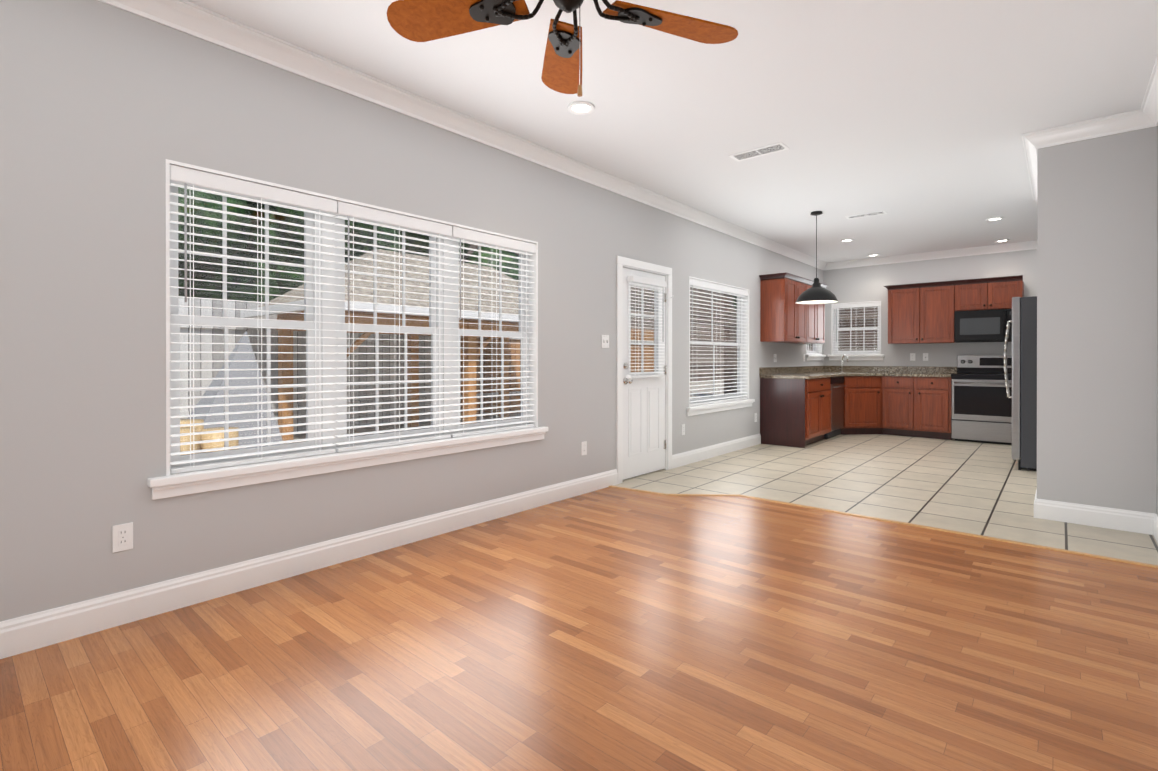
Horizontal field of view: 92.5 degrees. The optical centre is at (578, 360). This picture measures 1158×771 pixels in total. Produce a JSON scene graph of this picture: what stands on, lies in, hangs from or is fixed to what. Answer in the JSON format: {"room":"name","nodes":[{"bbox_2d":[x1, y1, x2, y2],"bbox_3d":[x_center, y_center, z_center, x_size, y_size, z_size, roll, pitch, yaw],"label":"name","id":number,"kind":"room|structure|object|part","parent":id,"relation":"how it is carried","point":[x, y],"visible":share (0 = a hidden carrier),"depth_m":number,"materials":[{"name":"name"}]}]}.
{"room":"living room","nodes":[
{"label":"living room","id":0,"kind":"room"},
{"bbox_2d":[0,0,822,621],"bbox_3d":[0.318,-0.248,5.115,0.150,2.740,11.800,0,0,41],"label":"wall","id":1,"kind":"structure","parent":0,"point":[106,110],"depth_m":2.53,"materials":[{"name":"grey paint"}]},
{"bbox_2d":[112,522,132,552],"bbox_3d":[-1.958,0.760,2.379,0.008,0.115,0.070,0,0,41],"label":"electrical outlet","id":2,"kind":"object","parent":1,"relation":"attached to","point":[122,537],"visible":1,"depth_m":2.38,"materials":[{"name":"white plastic"}]},
{"bbox_2d":[0,469,617,658],"bbox_3d":[-1.524,1.060,2.874,0.016,0.137,5.695,0,0,41],"label":"baseboard","id":3,"kind":"structure","parent":1,"relation":"attached to","point":[26,633],"depth_m":2.74,"materials":[{"name":"white wood"}]},
{"bbox_2d":[147,159,547,499],"bbox_3d":[-1.125,-0.147,3.414,0.195,1.523,2.490,0,0,41],"label":"window","id":4,"kind":"structure","parent":1,"relation":"in","point":[168,485],"depth_m":3.13,"materials":[{"name":"white"}]},
{"bbox_2d":[170,164,535,473],"bbox_3d":[-1.115,-0.188,3.407,0.069,1.408,2.319,0,0,41],"label":"window blind","id":5,"kind":"object","parent":4,"relation":"attached to","point":[193,180],"visible":0.96,"depth_m":3.07,"materials":[{"name":"white plastic"}]},
{"bbox_2d":[98,0,829,269],"bbox_3d":[0.407,-1.565,5.033,0.086,0.105,11.500,0,0,41],"label":"crown molding","id":6,"kind":"structure","parent":1,"relation":"attached to","point":[190,18],"depth_m":3.28,"materials":[{"name":"white wood"}]},
{"bbox_2d":[581,441,586,455],"bbox_3d":[0.043,0.743,4.681,0.008,0.115,0.070,0,0,41],"label":"electrical outlet","id":7,"kind":"object","parent":1,"relation":"attached to","point":[584,448],"visible":1,"depth_m":4.68,"materials":[{"name":"white plastic"}]},
{"bbox_2d":[601,335,608,347],"bbox_3d":[0.236,-0.167,4.894,0.016,0.115,0.105,0,0,41],"label":"light switch","id":8,"kind":"object","parent":1,"relation":"attached to","point":[604,341],"visible":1,"depth_m":4.89,"materials":[{"name":"white plastic"}]},
{"bbox_2d":[623,267,665,479],"bbox_3d":[0.649,0.122,5.378,0.119,1.966,0.764,0,0,41],"label":"exterior door","id":9,"kind":"structure","parent":1,"relation":"in","point":[644,444],"depth_m":5.38,"materials":[{"name":"painted wood"},{"name":"glass"},{"name":"nickel"}]},
{"bbox_3d":[0.662,-0.310,5.358,0.074,0.952,0.594,0,0,41],"label":"blind door","id":10,"kind":"part","parent":9,"relation":"part of","materials":[{"name":"white plastic"}]},
{"bbox_2d":[616,256,673,483],"bbox_3d":[0.609,0.086,5.406,0.208,2.070,0.930,0,0,41],"label":"door frame","id":11,"kind":"structure","parent":1,"relation":"attached to","point":[638,265],"depth_m":5.27,"materials":[{"name":"white painted wood"}]},
{"bbox_2d":[681,424,684,434],"bbox_3d":[1.113,0.740,5.911,0.008,0.115,0.070,0,0,41],"label":"electrical outlet","id":12,"kind":"object","parent":1,"relation":"attached to","point":[682,429],"visible":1,"depth_m":5.91,"materials":[{"name":"white plastic"}]},
{"bbox_2d":[672,433,760,468],"bbox_3d":[1.693,1.049,6.573,0.016,0.137,2.250,0,0,41],"label":"baseboard","id":13,"kind":"structure","parent":1,"relation":"attached to","point":[685,458],"depth_m":6.40,"materials":[{"name":"white wood"}]},
{"bbox_2d":[686,276,754,415],"bbox_3d":[1.661,-0.157,6.617,0.195,1.513,1.670,0,0,41],"label":"window","id":14,"kind":"structure","parent":1,"relation":"in","point":[712,407],"depth_m":6.84,"materials":[{"name":"white"}]},
{"bbox_2d":[690,278,747,405],"bbox_3d":[1.670,-0.197,6.609,0.069,1.398,1.498,0,0,41],"label":"window blind","id":15,"kind":"object","parent":14,"relation":"attached to","point":[708,286],"visible":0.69,"depth_m":6.58,"materials":[{"name":"white plastic"}]},
{"bbox_2d":[759,272,810,343],"bbox_3d":[2.838,-0.693,7.642,0.331,0.885,0.864,0,0,41],"label":"upper cabinet","id":16,"kind":"object","parent":1,"relation":"attached to","point":[785,317],"depth_m":7.36,"materials":[{"name":"brown wood"}]},
{"bbox_2d":[805,344,825,360],"bbox_3d":[3.820,-0.474,9.099,0.195,0.953,0.870,0,0,41],"label":"kitchen window","id":17,"kind":"structure","parent":1,"relation":"in","point":[815,353],"depth_m":9.15,"materials":[{"name":"white"}]},
{"bbox_2d":[807,344,820,354],"bbox_3d":[3.829,-0.515,9.091,0.069,0.838,0.738,0,0,41],"label":"blind","id":18,"kind":"object","parent":17,"relation":"attached to","point":[817,347],"depth_m":9.34,"materials":[{"name":"white plastic"}]},
{"bbox_2d":[811,280,826,343],"bbox_3d":[3.334,-0.694,8.212,0.331,0.885,0.864,0,0,41],"label":"upper cabinet","id":19,"kind":"object","parent":1,"relation":"attached to","point":[817,310],"depth_m":8.21,"materials":[{"name":"brown wood"}]},
{"bbox_2d":[0,487,1157,770],"bbox_3d":[-0.103,1.157,1.847,3.550,0.050,6.050,0,0,41],"label":"floor","id":20,"kind":"structure","parent":0,"point":[612,629],"depth_m":2.09,"materials":[{"name":"laminate"}]},
{"bbox_2d":[609,485,1157,567],"bbox_3d":[1.742,1.122,3.955,3.510,0.007,0.491,0,0,41],"label":"trim","id":21,"kind":"structure","parent":20,"relation":"on","point":[1020,543],"depth_m":3.75,"materials":[{"name":"brown wood"}]},
{"bbox_2d":[186,0,1157,262],"bbox_3d":[1.699,-1.664,3.910,3.810,0.100,11.800,0,0,41],"label":"ceiling","id":22,"kind":"structure","parent":0,"point":[914,118],"depth_m":3.35,"materials":[{"name":"white paint"}]},
{"bbox_2d":[387,0,737,96],"bbox_3d":[-0.034,-1.258,1.868,1.302,0.699,1.302,0,0,41],"label":"ceiling fan","id":23,"kind":"object","parent":22,"relation":"hanging from","point":[421,20],"visible":1,"depth_m":2.04,"materials":[{"name":"brown wood"}]},
{"bbox_2d":[567,101,594,114],"bbox_3d":[0.013,-1.607,3.534,0.176,0.012,0.176,0,0,41],"label":"recessed light","id":24,"kind":"object","parent":22,"relation":"in","point":[580,108],"visible":1,"depth_m":3.53,"materials":[{"name":"white"}]},
{"bbox_2d":[729,142,789,161],"bbox_3d":[1.392,-1.613,4.296,0.420,0.004,0.170,0,0,41],"label":"ceiling vent","id":25,"kind":"object","parent":22,"relation":"in","point":[760,151],"visible":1,"depth_m":4.28,"materials":[{"name":"white metal"}]},
{"bbox_2d":[795,211,837,303],"bbox_3d":[2.601,-1.128,6.069,0.438,0.986,0.438,0,0,41],"label":"pendant light","id":26,"kind":"object","parent":22,"relation":"hanging from","point":[816,293],"visible":1,"depth_m":6.00,"materials":[{"name":"black metal"}]},
{"bbox_2d":[840,239,853,241],"bbox_3d":[3.622,-1.619,7.485,0.176,0.012,0.176,0,0,41],"label":"recessed light","id":27,"kind":"object","parent":22,"relation":"in","point":[846,240],"visible":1,"depth_m":7.49,"materials":[{"name":"white"}]},
{"bbox_2d":[845,210,887,218],"bbox_3d":[3.196,-1.618,6.173,0.400,0.004,0.160,0,0,41],"label":"ceiling vent","id":28,"kind":"object","parent":22,"relation":"in","point":[866,214],"visible":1,"depth_m":6.15,"materials":[{"name":"white metal"}]},
{"bbox_2d":[867,254,879,256],"bbox_3d":[4.546,-1.622,8.563,0.176,0.012,0.176,0,0,41],"label":"recessed light","id":29,"kind":"object","parent":22,"relation":"in","point":[872,255],"visible":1,"depth_m":8.57,"materials":[{"name":"white"}]},
{"bbox_2d":[986,217,1004,220],"bbox_3d":[4.758,-1.615,6.338,0.176,0.012,0.176,0,0,41],"label":"recessed light","id":30,"kind":"object","parent":22,"relation":"in","point":[995,218],"visible":1,"depth_m":6.33,"materials":[{"name":"white"}]},
{"bbox_2d":[994,239,1010,242],"bbox_3d":[5.733,-1.619,7.505,0.176,0.012,0.176,0,0,41],"label":"recessed light","id":31,"kind":"object","parent":22,"relation":"in","point":[1001,240],"visible":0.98,"depth_m":7.50,"materials":[{"name":"white"}]},
{"bbox_2d":[613,434,1157,564],"bbox_3d":[3.536,1.144,6.031,3.550,0.050,5.940,0,0,41],"label":"floor","id":32,"kind":"structure","parent":0,"point":[983,489],"depth_m":5.01,"materials":[{"name":"beige tile"}]},
{"bbox_2d":[760,377,830,447],"bbox_3d":[2.998,0.675,7.581,0.656,0.880,1.000,0,0,41],"label":"base cabinet","id":33,"kind":"object","parent":32,"relation":"on","point":[795,412],"visible":1,"depth_m":7.25,"materials":[{"name":"brown wood"}]},
{"bbox_2d":[824,376,844,438],"bbox_3d":[3.523,0.675,8.188,0.651,0.876,0.600,0,0,41],"label":"dishwasher","id":34,"kind":"object","parent":32,"relation":"on","point":[837,403],"visible":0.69,"depth_m":7.99,"materials":[{"name":"grey"}]},
{"bbox_2d":[838,376,882,434],"bbox_3d":[4.195,0.671,8.683,1.017,0.880,1.025,0,0,41],"label":"base cabinet","id":35,"kind":"object","parent":32,"relation":"on","point":[862,404],"visible":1,"depth_m":8.24,"materials":[{"name":"brown wood"}]},
{"bbox_2d":[759,366,883,378],"bbox_3d":[3.676,0.163,8.058,1.050,0.140,2.647,0,0,41],"label":"countertop","id":36,"kind":"structure","parent":35,"relation":"on","point":[803,372],"depth_m":8.22,"materials":[{"name":"grey stone"}]},
{"bbox_2d":[839,355,847,371],"bbox_3d":[4.199,0.051,8.780,0.154,0.280,0.131,0,0,41],"label":"kitchen faucet","id":37,"kind":"object","parent":36,"relation":"on","point":[841,368],"visible":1,"depth_m":8.82,"materials":[{"name":"silver metal"}]},
{"bbox_2d":[882,376,951,439],"bbox_3d":[5.026,0.673,8.198,0.869,0.880,0.666,0,0,41],"label":"base cabinet","id":38,"kind":"object","parent":32,"relation":"on","point":[916,406],"visible":1,"depth_m":7.96,"materials":[{"name":"brown wood"}]},
{"bbox_2d":[884,366,956,376],"bbox_3d":[4.896,0.162,8.320,1.228,0.140,0.651,0,0,41],"label":"countertop","id":39,"kind":"structure","parent":38,"relation":"on","point":[912,371],"depth_m":8.32,"materials":[{"name":"stone"}]},
{"bbox_2d":[951,355,1011,444],"bbox_3d":[5.631,0.519,7.646,0.758,1.190,0.704,0,0,41],"label":"range","id":40,"kind":"object","parent":32,"relation":"on","point":[981,406],"visible":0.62,"depth_m":7.50,"materials":[{"name":"grey metal"}]},
{"bbox_2d":[1004,296,1036,470],"bbox_3d":[5.035,0.235,5.792,0.932,1.770,0.910,0,0,41],"label":"refrigerator","id":41,"kind":"object","parent":32,"relation":"on","point":[1023,321],"visible":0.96,"depth_m":5.63,"materials":[{"name":"grey metal"}]},
{"bbox_2d":[823,249,1036,366],"bbox_3d":[5.578,-0.257,8.260,3.660,2.740,0.150,0,0,41],"label":"wall","id":42,"kind":"structure","parent":0,"point":[858,284],"depth_m":8.48,"materials":[{"name":"grey paint"}]},
{"bbox_2d":[827,301,884,360],"bbox_3d":[4.560,-0.474,9.108,0.850,0.953,0.195,0,0,41],"label":"kitchen window","id":43,"kind":"structure","parent":42,"relation":"in","point":[865,354],"depth_m":9.11,"materials":[{"name":"white"}]},
{"bbox_2d":[910,353,914,360],"bbox_3d":[5.141,-0.052,8.535,0.070,0.115,0.008,0,0,41],"label":"outlet","id":44,"kind":"object","parent":42,"relation":"attached to","point":[912,356],"visible":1,"depth_m":8.54,"materials":[{"name":"white plastic"}]},
{"bbox_2d":[888,280,955,343],"bbox_3d":[5.145,-0.695,8.314,0.855,0.885,0.330,0,0,41],"label":"upper cabinet","id":45,"kind":"object","parent":42,"relation":"attached to","point":[920,313],"depth_m":8.17,"materials":[{"name":"brown wood"}]},
{"bbox_2d":[923,353,927,360],"bbox_3d":[5.266,-0.052,8.421,0.070,0.115,0.016,0,0,41],"label":"light switch","id":46,"kind":"object","parent":42,"relation":"attached to","point":[925,356],"visible":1,"depth_m":8.42,"materials":[{"name":"white plastic"}]},
{"bbox_2d":[830,240,1036,269],"bbox_3d":[5.478,-1.575,8.187,3.420,0.105,0.086,0,0,41],"label":"crown molding","id":47,"kind":"structure","parent":42,"relation":"attached to","point":[1028,245],"depth_m":8.27,"materials":[{"name":"white"}]},
{"bbox_2d":[956,275,1023,310],"bbox_3d":[5.754,-0.918,7.783,0.760,0.435,0.330,0,0,41],"label":"upper cabinet","id":48,"kind":"object","parent":42,"relation":"attached to","point":[993,293],"depth_m":7.65,"materials":[{"name":"brown wood"}]},
{"bbox_2d":[954,309,1011,342],"bbox_3d":[5.713,-0.473,7.737,0.752,0.442,0.456,0,0,41],"label":"microwave","id":49,"kind":"object","parent":48,"relation":"attached to","point":[980,326],"visible":0.77,"depth_m":7.62,"materials":[{"name":"black plastic"}]},
{"bbox_2d":[1037,126,1157,513],"bbox_3d":[4.149,-0.246,4.513,0.596,2.739,1.980,0,0,41],"label":"wall","id":50,"kind":"structure","parent":0,"point":[1096,321],"depth_m":3.75,"materials":[{"name":"grey paint"}]},
{"bbox_2d":[1021,130,1037,201],"bbox_3d":[3.892,-1.564,4.733,0.086,0.105,2.152,0,0,41],"label":"crown molding","id":51,"kind":"structure","parent":50,"relation":"attached to","point":[1030,139],"depth_m":4.25,"materials":[{"name":"white wood"}]},
{"bbox_2d":[1034,489,1036,517],"bbox_3d":[3.918,1.055,4.717,0.016,0.137,2.012,0,0,41],"label":"baseboard","id":52,"kind":"structure","parent":50,"relation":"attached to","point":[1036,489],"depth_m":3.96,"materials":[{"name":"white wood"}]},
{"bbox_2d":[1038,110,1137,148],"bbox_3d":[3.448,-1.561,3.750,0.480,0.105,0.086,0,0,41],"label":"crown molding","id":53,"kind":"structure","parent":50,"relation":"attached to","point":[1126,121],"depth_m":3.75,"materials":[{"name":"white wood"}]},
{"bbox_2d":[1036,497,1147,533],"bbox_3d":[3.493,1.058,3.764,0.540,0.137,0.016,0,0,41],"label":"baseboard","id":54,"kind":"structure","parent":50,"relation":"attached to","point":[1089,515],"depth_m":3.76,"materials":[{"name":"white wood"}]},
{"bbox_2d":[1134,55,1157,129],"bbox_3d":[1.455,-1.553,1.021,0.086,0.105,6.820,0,0,41],"label":"crown molding","id":55,"kind":"structure","parent":50,"relation":"attached to","point":[1148,113],"depth_m":3.43,"materials":[{"name":"white wood"}]},
{"bbox_2d":[1156,170,1157,514],"bbox_3d":[3.030,-0.241,2.656,0.150,2.740,11.650,0,0,41],"label":"wall","id":56,"kind":"structure","parent":0,"point":[1157,352],"depth_m":3.56,"materials":[{"name":"grey paint"}]},
{"bbox_2d":[1148,513,1157,542],"bbox_3d":[3.429,1.059,3.245,0.016,0.137,0.885,0,0,41],"label":"baseboard","id":57,"kind":"structure","parent":56,"relation":"attached to","point":[1152,518],"depth_m":3.57,"materials":[{"name":"white wood"}]},
{"label":"outside","id":58,"kind":"structure","parent":0,"visible":0},
{"bbox_2d":[284,380,723,443],"bbox_3d":[5.222,1.154,17.883,36.000,0.100,58.000,0,0,41],"label":"ground","id":59,"kind":"structure","parent":58,"point":[303,436],"depth_m":10.90,"materials":[{"name":"beige"}]},
{"bbox_2d":[180,426,206,454],"bbox_3d":[-4.050,0.901,5.312,0.716,0.480,0.340,0,0,2],"label":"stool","id":60,"kind":"object","parent":59,"relation":"on","point":[206,437],"depth_m":5.34,"materials":[{"name":"beige wood"}]},
{"bbox_2d":[180,419,238,451],"bbox_3d":[-3.877,0.880,5.675,0.726,0.520,0.360,0,0,2],"label":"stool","id":61,"kind":"object","parent":59,"relation":"on","point":[234,433],"depth_m":5.60,"materials":[{"name":"beige wood"}]},
{"bbox_2d":[178,187,251,296],"bbox_3d":[-6.993,-1.605,8.297,3.359,5.475,4.690,0,0,41],"label":"tree","id":62,"kind":"object","parent":59,"relation":"on","point":[238,236],"depth_m":8.15,"materials":[{"name":"green plant"}]},
{"bbox_2d":[187,331,283,448],"bbox_3d":[-4.176,0.388,6.540,0.900,1.500,1.050,0,0,41],"label":"tarp","id":63,"kind":"object","parent":59,"relation":"on","point":[243,373],"depth_m":6.49,"materials":[{"name":"grey fabric"}]},
{"bbox_2d":[187,202,401,301],"bbox_3d":[-4.568,-1.368,10.228,2.892,4.990,4.292,0,0,41],"label":"tree","id":64,"kind":"object","parent":59,"relation":"on","point":[230,270],"depth_m":9.29,"materials":[{"name":"green plant"}]},
{"bbox_2d":[240,249,518,440],"bbox_3d":[-2.248,-0.254,8.877,2.380,2.770,4.930,0,0,41],"label":"gazebo","id":65,"kind":"object","parent":59,"relation":"on","point":[384,301],"depth_m":7.90,"materials":[{"name":"brown wood"}]},
{"bbox_2d":[179,297,653,434],"bbox_3d":[-5.729,0.152,6.796,0.060,1.970,24.900,0,0,41],"label":"fence","id":66,"kind":"object","parent":59,"relation":"on","point":[214,348],"depth_m":9.17,"materials":[{"name":"grey wood"}]},
{"bbox_2d":[398,230,518,281],"bbox_3d":[-3.235,-1.870,13.125,2.990,5.976,4.708,0,0,41],"label":"tree","id":67,"kind":"object","parent":59,"relation":"on","point":[426,244],"depth_m":13.01,"materials":[{"name":"green plant"}]},
{"bbox_2d":[462,244,877,394],"bbox_3d":[15.318,-2.419,22.014,22.200,7.020,42.500,0,0,41],"label":"neighbouring house","id":68,"kind":"structure","parent":59,"relation":"on","point":[702,359],"depth_m":24.08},
{"bbox_2d":[732,295,812,345],"bbox_3d":[4.459,-0.975,12.155,1.911,4.192,3.009,0,0,41],"label":"tree","id":69,"kind":"object","parent":59,"relation":"on","point":[734,300],"depth_m":11.95,"materials":[{"name":"green plant"}]}
]}

